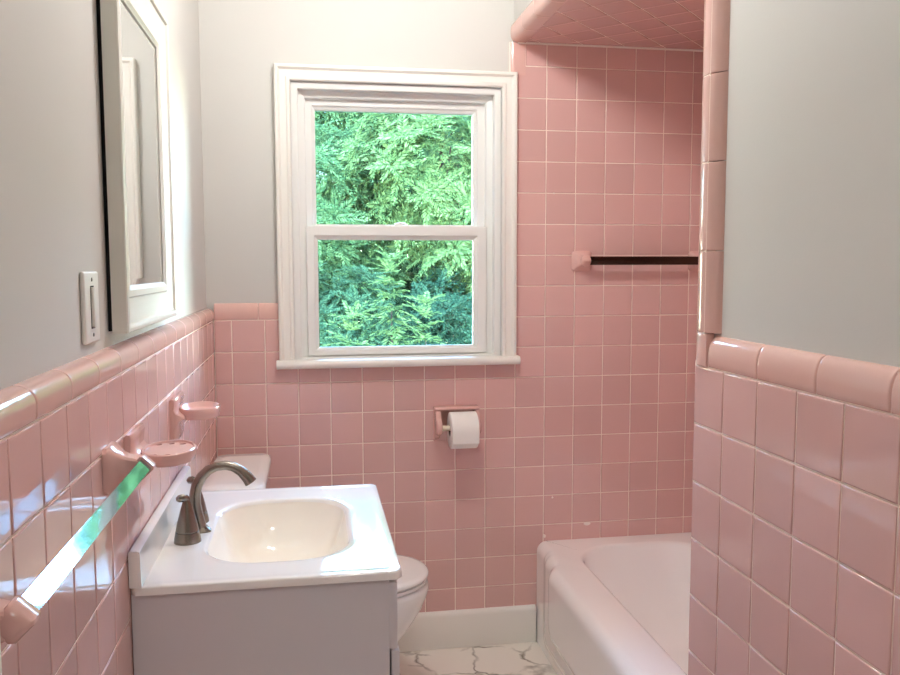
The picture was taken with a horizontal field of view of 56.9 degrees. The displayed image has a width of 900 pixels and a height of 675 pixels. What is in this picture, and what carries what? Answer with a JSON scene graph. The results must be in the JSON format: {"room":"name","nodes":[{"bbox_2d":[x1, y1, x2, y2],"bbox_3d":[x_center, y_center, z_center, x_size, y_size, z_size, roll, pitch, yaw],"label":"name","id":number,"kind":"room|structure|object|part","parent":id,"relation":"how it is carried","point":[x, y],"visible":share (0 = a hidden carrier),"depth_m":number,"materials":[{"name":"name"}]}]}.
{"room":"bathroom","nodes":[
{"label":"bathroom","id":0,"kind":"room"},
{"bbox_2d":[0,0,216,674],"bbox_3d":[-0.680,0.005,1.480,0.201,2.550,2.732,-1,5,-9],"label":"wall","id":1,"kind":"structure","parent":0,"point":[63,400],"depth_m":1.20,"materials":[{"name":"pink tile"}]},
{"bbox_2d":[0,441,155,643],"bbox_3d":[-0.467,0.235,1.052,0.073,0.074,0.672,-1,5,-9],"label":"towel bar","id":2,"kind":"object","parent":1,"relation":"attached to","point":[122,471],"visible":1,"depth_m":0.95,"materials":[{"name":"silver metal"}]},
{"bbox_2d":[79,271,99,344],"bbox_3d":[-0.572,-0.049,1.325,0.012,0.114,0.088,-1,5,-9],"label":"light switch","id":3,"kind":"object","parent":1,"relation":"attached to","point":[89,296],"visible":1,"depth_m":1.31,"materials":[{"name":"white plastic"}]},
{"bbox_2d":[96,0,176,333],"bbox_3d":[-0.627,-0.372,1.692,0.036,0.688,0.540,-1,5,-9],"label":"wall mirror","id":4,"kind":"object","parent":1,"relation":"attached to","point":[132,35],"visible":1,"depth_m":1.62,"materials":[{"name":"white paint"}]},
{"bbox_2d":[120,0,162,284],"bbox_3d":[-0.627,-0.372,1.692,0.002,0.532,0.384,-1,5,-9],"label":"mirror glass","id":5,"kind":"object","parent":4,"relation":"attached to","point":[140,46],"depth_m":1.68,"materials":[{"name":"silver metal"}]},
{"bbox_2d":[128,466,190,588],"bbox_3d":[-0.611,0.385,1.783,0.022,0.068,0.638,-1,5,-9],"label":"backsplash","id":6,"kind":"structure","parent":1,"relation":"attached to","point":[145,551],"depth_m":1.63,"materials":[{"name":"white stone"}]},
{"bbox_2d":[124,423,196,466],"bbox_3d":[-0.525,0.213,1.526,0.114,0.097,0.139,-1,5,-9],"label":"toothbrush holder","id":7,"kind":"object","parent":1,"relation":"attached to","point":[167,453],"visible":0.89,"depth_m":1.50,"materials":[{"name":"pink ceramic"}]},
{"bbox_3d":[-0.565,0.214,1.517,0.034,0.097,0.116,-1,5,-9],"label":"wall plate","id":8,"kind":"part","parent":7,"relation":"part of","materials":[{"name":"pink ceramic"}]},
{"bbox_2d":[169,391,219,439],"bbox_3d":[-0.608,0.190,1.998,0.107,0.107,0.139,-1,5,-9],"label":"soap dish","id":9,"kind":"object","parent":1,"relation":"attached to","point":[179,411],"visible":0.98,"depth_m":1.95,"materials":[{"name":"pink ceramic"}]},
{"bbox_3d":[-0.644,0.191,1.992,0.034,0.107,0.139,-1,5,-9],"label":"wall plate","id":10,"kind":"part","parent":9,"relation":"part of","materials":[{"name":"pink ceramic"}]},
{"bbox_3d":[-0.602,0.177,1.998,0.095,0.026,0.136,-1,5,-9],"label":"dish","id":11,"kind":"part","parent":9,"relation":"part of","materials":[{"name":"pink ceramic"}]},
{"bbox_2d":[198,0,702,611],"bbox_3d":[0.044,-0.132,3.047,2.150,2.550,0.164,-1,5,-9],"label":"wall","id":12,"kind":"structure","parent":0,"point":[591,435],"depth_m":3.00,"materials":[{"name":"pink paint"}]},
{"bbox_2d":[273,63,520,369],"bbox_3d":[-0.191,-0.404,2.984,0.858,1.063,0.245,-1,5,-9],"label":"window","id":13,"kind":"structure","parent":12,"relation":"in","point":[300,90],"depth_m":2.92,"materials":[{"name":"white paint"}]},
{"bbox_3d":[-0.194,-0.607,2.971,0.648,0.482,0.034,-1,5,-9],"label":"sash","id":14,"kind":"part","parent":13,"relation":"part of","materials":[{"name":"white plastic"}]},
{"bbox_3d":[-0.186,-0.169,2.973,0.642,0.455,0.032,-1,5,-9],"label":"sash","id":15,"kind":"part","parent":13,"relation":"part of","materials":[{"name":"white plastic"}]},
{"bbox_3d":[-0.176,0.086,2.942,0.858,0.029,0.075,-1,5,-9],"label":"sill","id":16,"kind":"part","parent":13,"relation":"part of","materials":[{"name":"white paint"}]},
{"bbox_2d":[433,405,480,440],"bbox_3d":[0.026,0.311,2.958,0.163,0.129,0.088,-1,5,-9],"label":"toilet roll holder","id":17,"kind":"object","parent":12,"relation":"attached to","point":[440,413],"visible":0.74,"depth_m":2.96,"materials":[{"name":"pink ceramic"}]},
{"bbox_3d":[-0.042,0.316,2.946,0.019,0.110,0.086,-1,5,-9],"label":"arm","id":18,"kind":"part","parent":17,"relation":"part of","materials":[{"name":"pink ceramic"}]},
{"bbox_2d":[433,405,479,410],"bbox_3d":[0.023,0.252,2.971,0.163,0.012,0.052,-1,5,-9],"label":"shelf","id":19,"kind":"object","parent":17,"relation":"attached to","point":[448,407],"depth_m":2.95,"materials":[{"name":"pink ceramic"}]},
{"bbox_2d":[447,411,479,448],"bbox_3d":[0.045,0.328,2.934,0.095,0.130,0.130,-1,5,-9],"label":"toilet roll","id":20,"kind":"object","parent":17,"relation":"on","point":[464,433],"visible":0.98,"depth_m":2.88,"materials":[{"name":"white paper"}]},
{"bbox_3d":[0.097,0.314,2.970,0.016,0.110,0.086,-1,5,-9],"label":"arm","id":21,"kind":"part","parent":17,"relation":"part of","materials":[{"name":"pink ceramic"}]},
{"bbox_2d":[398,604,535,651],"bbox_3d":[-0.242,1.079,3.023,1.138,0.140,0.026,-1,5,-9],"label":"baseboard","id":22,"kind":"structure","parent":12,"relation":"attached to","point":[434,630],"depth_m":3.06,"materials":[{"name":"white paint"}]},
{"bbox_3d":[0.238,-0.982,2.928,0.057,0.113,0.014,0,5,0],"label":"wall trim","id":23,"kind":"part","parent":12,"relation":"part of","materials":[{"name":"pink tile"}]},
{"bbox_2d":[571,251,698,270],"bbox_3d":[0.708,-0.280,3.031,0.526,0.074,0.070,-1,5,-9],"label":"towel bar","id":24,"kind":"object","parent":12,"relation":"attached to","point":[580,260],"visible":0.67,"depth_m":3.01,"materials":[{"name":"metal"}]},
{"bbox_2d":[400,641,556,674],"bbox_3d":[0.082,1.369,0.845,2.850,0.060,4.760,-1,5,-9],"label":"floor","id":25,"kind":"structure","parent":0,"point":[526,658],"depth_m":2.96,"materials":[{"name":"stone"}]},
{"bbox_2d":[131,580,399,674],"bbox_3d":[-0.382,0.839,1.861,0.484,0.822,0.614,-1,5,-9],"label":"vanity cabinet","id":26,"kind":"object","parent":25,"relation":"on","point":[351,628],"visible":0.52,"depth_m":1.53,"materials":[{"name":"grey paint"}]},
{"bbox_2d":[128,466,401,595],"bbox_3d":[-0.382,0.445,1.827,0.486,0.196,0.638,-1,5,-9],"label":"sink","id":27,"kind":"object","parent":26,"relation":"in","point":[313,535],"visible":0.89,"depth_m":1.80,"materials":[{"name":"white ceramic"}]},
{"bbox_2d":[174,461,255,545],"bbox_3d":[-0.502,0.344,1.791,0.165,0.156,0.191,-1,5,-9],"label":"faucet","id":28,"kind":"object","parent":27,"relation":"on","point":[193,517],"visible":1,"depth_m":1.77,"materials":[{"name":"silver metal"}]},
{"bbox_3d":[-0.550,0.332,1.709,0.028,0.019,0.014,-4,6,-38],"label":"lever","id":29,"kind":"part","parent":28,"relation":"part of","materials":[{"name":"silver metal"}]},
{"bbox_3d":[-0.544,0.378,1.718,0.055,0.094,0.055,-1,5,-9],"label":"handle","id":30,"kind":"part","parent":28,"relation":"part of","materials":[{"name":"silver metal"}]},
{"bbox_3d":[-0.574,0.319,1.851,0.028,0.019,0.014,2,5,19],"label":"lever","id":31,"kind":"part","parent":28,"relation":"part of","materials":[{"name":"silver metal"}]},
{"bbox_3d":[-0.536,0.413,1.792,0.040,0.013,0.040,-1,5,-9],"label":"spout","id":32,"kind":"part","parent":28,"relation":"part of","materials":[{"name":"silver metal"}]},
{"bbox_3d":[-0.567,0.367,1.852,0.055,0.094,0.055,-1,5,-9],"label":"handle","id":33,"kind":"part","parent":28,"relation":"part of","materials":[{"name":"silver metal"}]},
{"bbox_3d":[-0.490,0.343,1.793,0.142,0.156,0.028,-1,5,-9],"label":"spout","id":34,"kind":"part","parent":28,"relation":"part of","materials":[{"name":"silver metal"}]},
{"bbox_2d":[208,502,347,562],"bbox_3d":[-0.372,0.482,1.828,0.289,0.122,0.427,-1,5,-9],"label":"basin","id":35,"kind":"object","parent":27,"relation":"in","point":[241,532],"depth_m":1.99,"materials":[{"name":"white ceramic"}]},
{"bbox_3d":[-0.158,0.499,1.869,0.016,0.130,0.614,-1,5,-9],"label":"rail","id":36,"kind":"part","parent":26,"relation":"part of","materials":[{"name":"grey paint"}]},
{"bbox_3d":[-0.126,0.872,1.749,0.019,0.584,0.306,-1,5,-9],"label":"door","id":37,"kind":"part","parent":26,"relation":"part of","materials":[{"name":"grey paint"}]},
{"bbox_2d":[202,453,428,640],"bbox_3d":[-0.407,0.791,2.638,0.683,0.781,0.456,-1,5,-9],"label":"toilet","id":38,"kind":"object","parent":25,"relation":"on","point":[412,587],"visible":0.21,"depth_m":2.58,"materials":[{"name":"white ceramic"}]},
{"bbox_3d":[-0.654,0.424,2.564,0.184,0.037,0.456,-1,5,-9],"label":"tank lid","id":39,"kind":"part","parent":38,"relation":"part of","materials":[{"name":"white ceramic"}]},
{"bbox_3d":[-0.653,0.618,2.582,0.174,0.350,0.436,-1,5,-9],"label":"tank","id":40,"kind":"part","parent":38,"relation":"part of","materials":[{"name":"white ceramic"}]},
{"bbox_3d":[-0.313,0.775,2.652,0.482,0.014,0.360,-1,5,-9],"label":"seat","id":41,"kind":"part","parent":38,"relation":"part of","materials":[{"name":"white ceramic"}]},
{"bbox_3d":[-0.315,0.763,2.651,0.493,0.036,0.368,-1,5,-9],"label":"lid","id":42,"kind":"part","parent":38,"relation":"part of","materials":[{"name":"white ceramic"}]},
{"bbox_2d":[536,532,690,674],"bbox_3d":[0.746,1.006,2.439,0.695,0.382,1.462,-1,5,-9],"label":"bathtub","id":43,"kind":"object","parent":25,"relation":"on","point":[619,605],"visible":0.7,"depth_m":2.91,"materials":[{"name":"white ceramic"}]},
{"bbox_2d":[511,0,704,51],"bbox_3d":[0.712,-1.160,2.248,0.769,0.367,1.486,-1,5,-9],"label":"ceiling","id":44,"kind":"structure","parent":0,"point":[673,25],"depth_m":2.72,"materials":[{"name":"pink tile"}]},
{"bbox_3d":[0.360,-1.007,2.198,0.055,0.062,1.464,-1,5,-9],"label":"trim","id":45,"kind":"part","parent":44,"relation":"part of","materials":[{"name":"pink tile"}]},
{"bbox_2d":[688,0,899,674],"bbox_3d":[1.011,0.042,1.014,0.919,2.550,1.252,-1,5,-9],"label":"wall","id":46,"kind":"structure","parent":0,"point":[795,570],"depth_m":1.24,"materials":[{"name":"pink tile"}]},
{"bbox_3d":[0.491,-0.440,1.484,0.065,0.988,0.074,-1,5,-9],"label":"trim","id":47,"kind":"part","parent":46,"relation":"part of","materials":[{"name":"pink tile"}]},
{"bbox_3d":[0.152,0.106,0.299,2.850,2.550,0.120,-1,5,-9],"label":"wall","id":48,"kind":"structure","parent":0,"visible":0},
{"bbox_2d":[0,641,1,674],"bbox_3d":[0.226,0.325,0.323,0.933,2.110,0.140,-1,5,-9],"label":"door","id":49,"kind":"structure","parent":48,"relation":"in","point":[0,641],"depth_m":0.31,"materials":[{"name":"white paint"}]},
{"label":"outside","id":50,"kind":"structure","parent":0,"visible":0},
{"bbox_3d":[-0.356,0.779,15.396,23.000,0.100,23.600,-1,5,-9],"label":"lawn","id":51,"kind":"structure","parent":50,"visible":0},
{"bbox_2d":[322,300,376,346],"bbox_3d":[-0.800,0.589,6.828,0.630,1.803,0.670,-1,5,-9],"label":"young sapling","id":52,"kind":"object","parent":51,"relation":"on","point":[355,315],"visible":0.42,"depth_m":6.77,"materials":[{"name":"green plant"}]},
{"bbox_2d":[315,118,396,329],"bbox_3d":[-1.579,-0.565,9.176,2.036,3.725,2.084,2,5,25],"label":"leafy tree","id":53,"kind":"object","parent":51,"relation":"on","point":[329,210],"visible":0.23,"depth_m":8.65,"materials":[{"name":"green plant"}]},
{"bbox_2d":[318,258,415,346],"bbox_3d":[-1.167,0.290,8.306,2.535,2.170,1.441,0,5,4],"label":"tree","id":54,"kind":"object","parent":51,"relation":"on","point":[325,297],"visible":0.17,"depth_m":7.97,"materials":[{"name":"green plant"}]},
{"bbox_2d":[315,111,462,331],"bbox_3d":[-1.731,-1.582,11.851,3.931,5.298,4.232,3,6,32],"label":"leafy tree","id":55,"kind":"object","parent":51,"relation":"on","point":[325,116],"visible":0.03,"depth_m":11.04,"materials":[{"name":"green plant"}]},
{"bbox_2d":[352,244,426,345],"bbox_3d":[-0.509,0.319,7.247,0.598,2.268,0.597,-4,6,-38],"label":"young sapling","id":56,"kind":"object","parent":51,"relation":"on","point":[385,281],"visible":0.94,"depth_m":7.18,"materials":[{"name":"green plant"}]},
{"bbox_3d":[-0.506,0.577,7.316,0.039,1.742,0.031,-3,6,-32],"label":"stem","id":57,"kind":"part","parent":56,"relation":"part of","materials":[{"name":"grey plant"}]},
{"bbox_2d":[325,112,471,321],"bbox_3d":[-0.061,-0.736,9.106,2.664,4.071,2.131,-1,5,-5],"label":"leafy tree","id":58,"kind":"object","parent":51,"relation":"on","point":[447,200],"visible":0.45,"depth_m":8.50,"materials":[{"name":"green plant"}]},
{"bbox_2d":[330,112,471,319],"bbox_3d":[-0.310,-1.711,12.975,3.512,5.355,4.924,1,5,17],"label":"leafy tree","id":59,"kind":"object","parent":51,"relation":"on","point":[407,287],"visible":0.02,"depth_m":11.59,"materials":[{"name":"green plant"}]},
{"bbox_2d":[370,259,471,345],"bbox_3d":[-0.035,0.254,8.706,1.528,2.168,2.649,2,5,23],"label":"leafy shrub","id":60,"kind":"object","parent":51,"relation":"on","point":[457,328],"visible":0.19,"depth_m":8.10,"materials":[{"name":"green plant"}]},
{"bbox_2d":[393,291,448,345],"bbox_3d":[-0.213,0.540,7.042,0.679,1.861,0.647,-3,6,-28],"label":"young sapling","id":61,"kind":"object","parent":51,"relation":"on","point":[425,300],"visible":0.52,"depth_m":6.98,"materials":[{"name":"green plant"}]}
]}

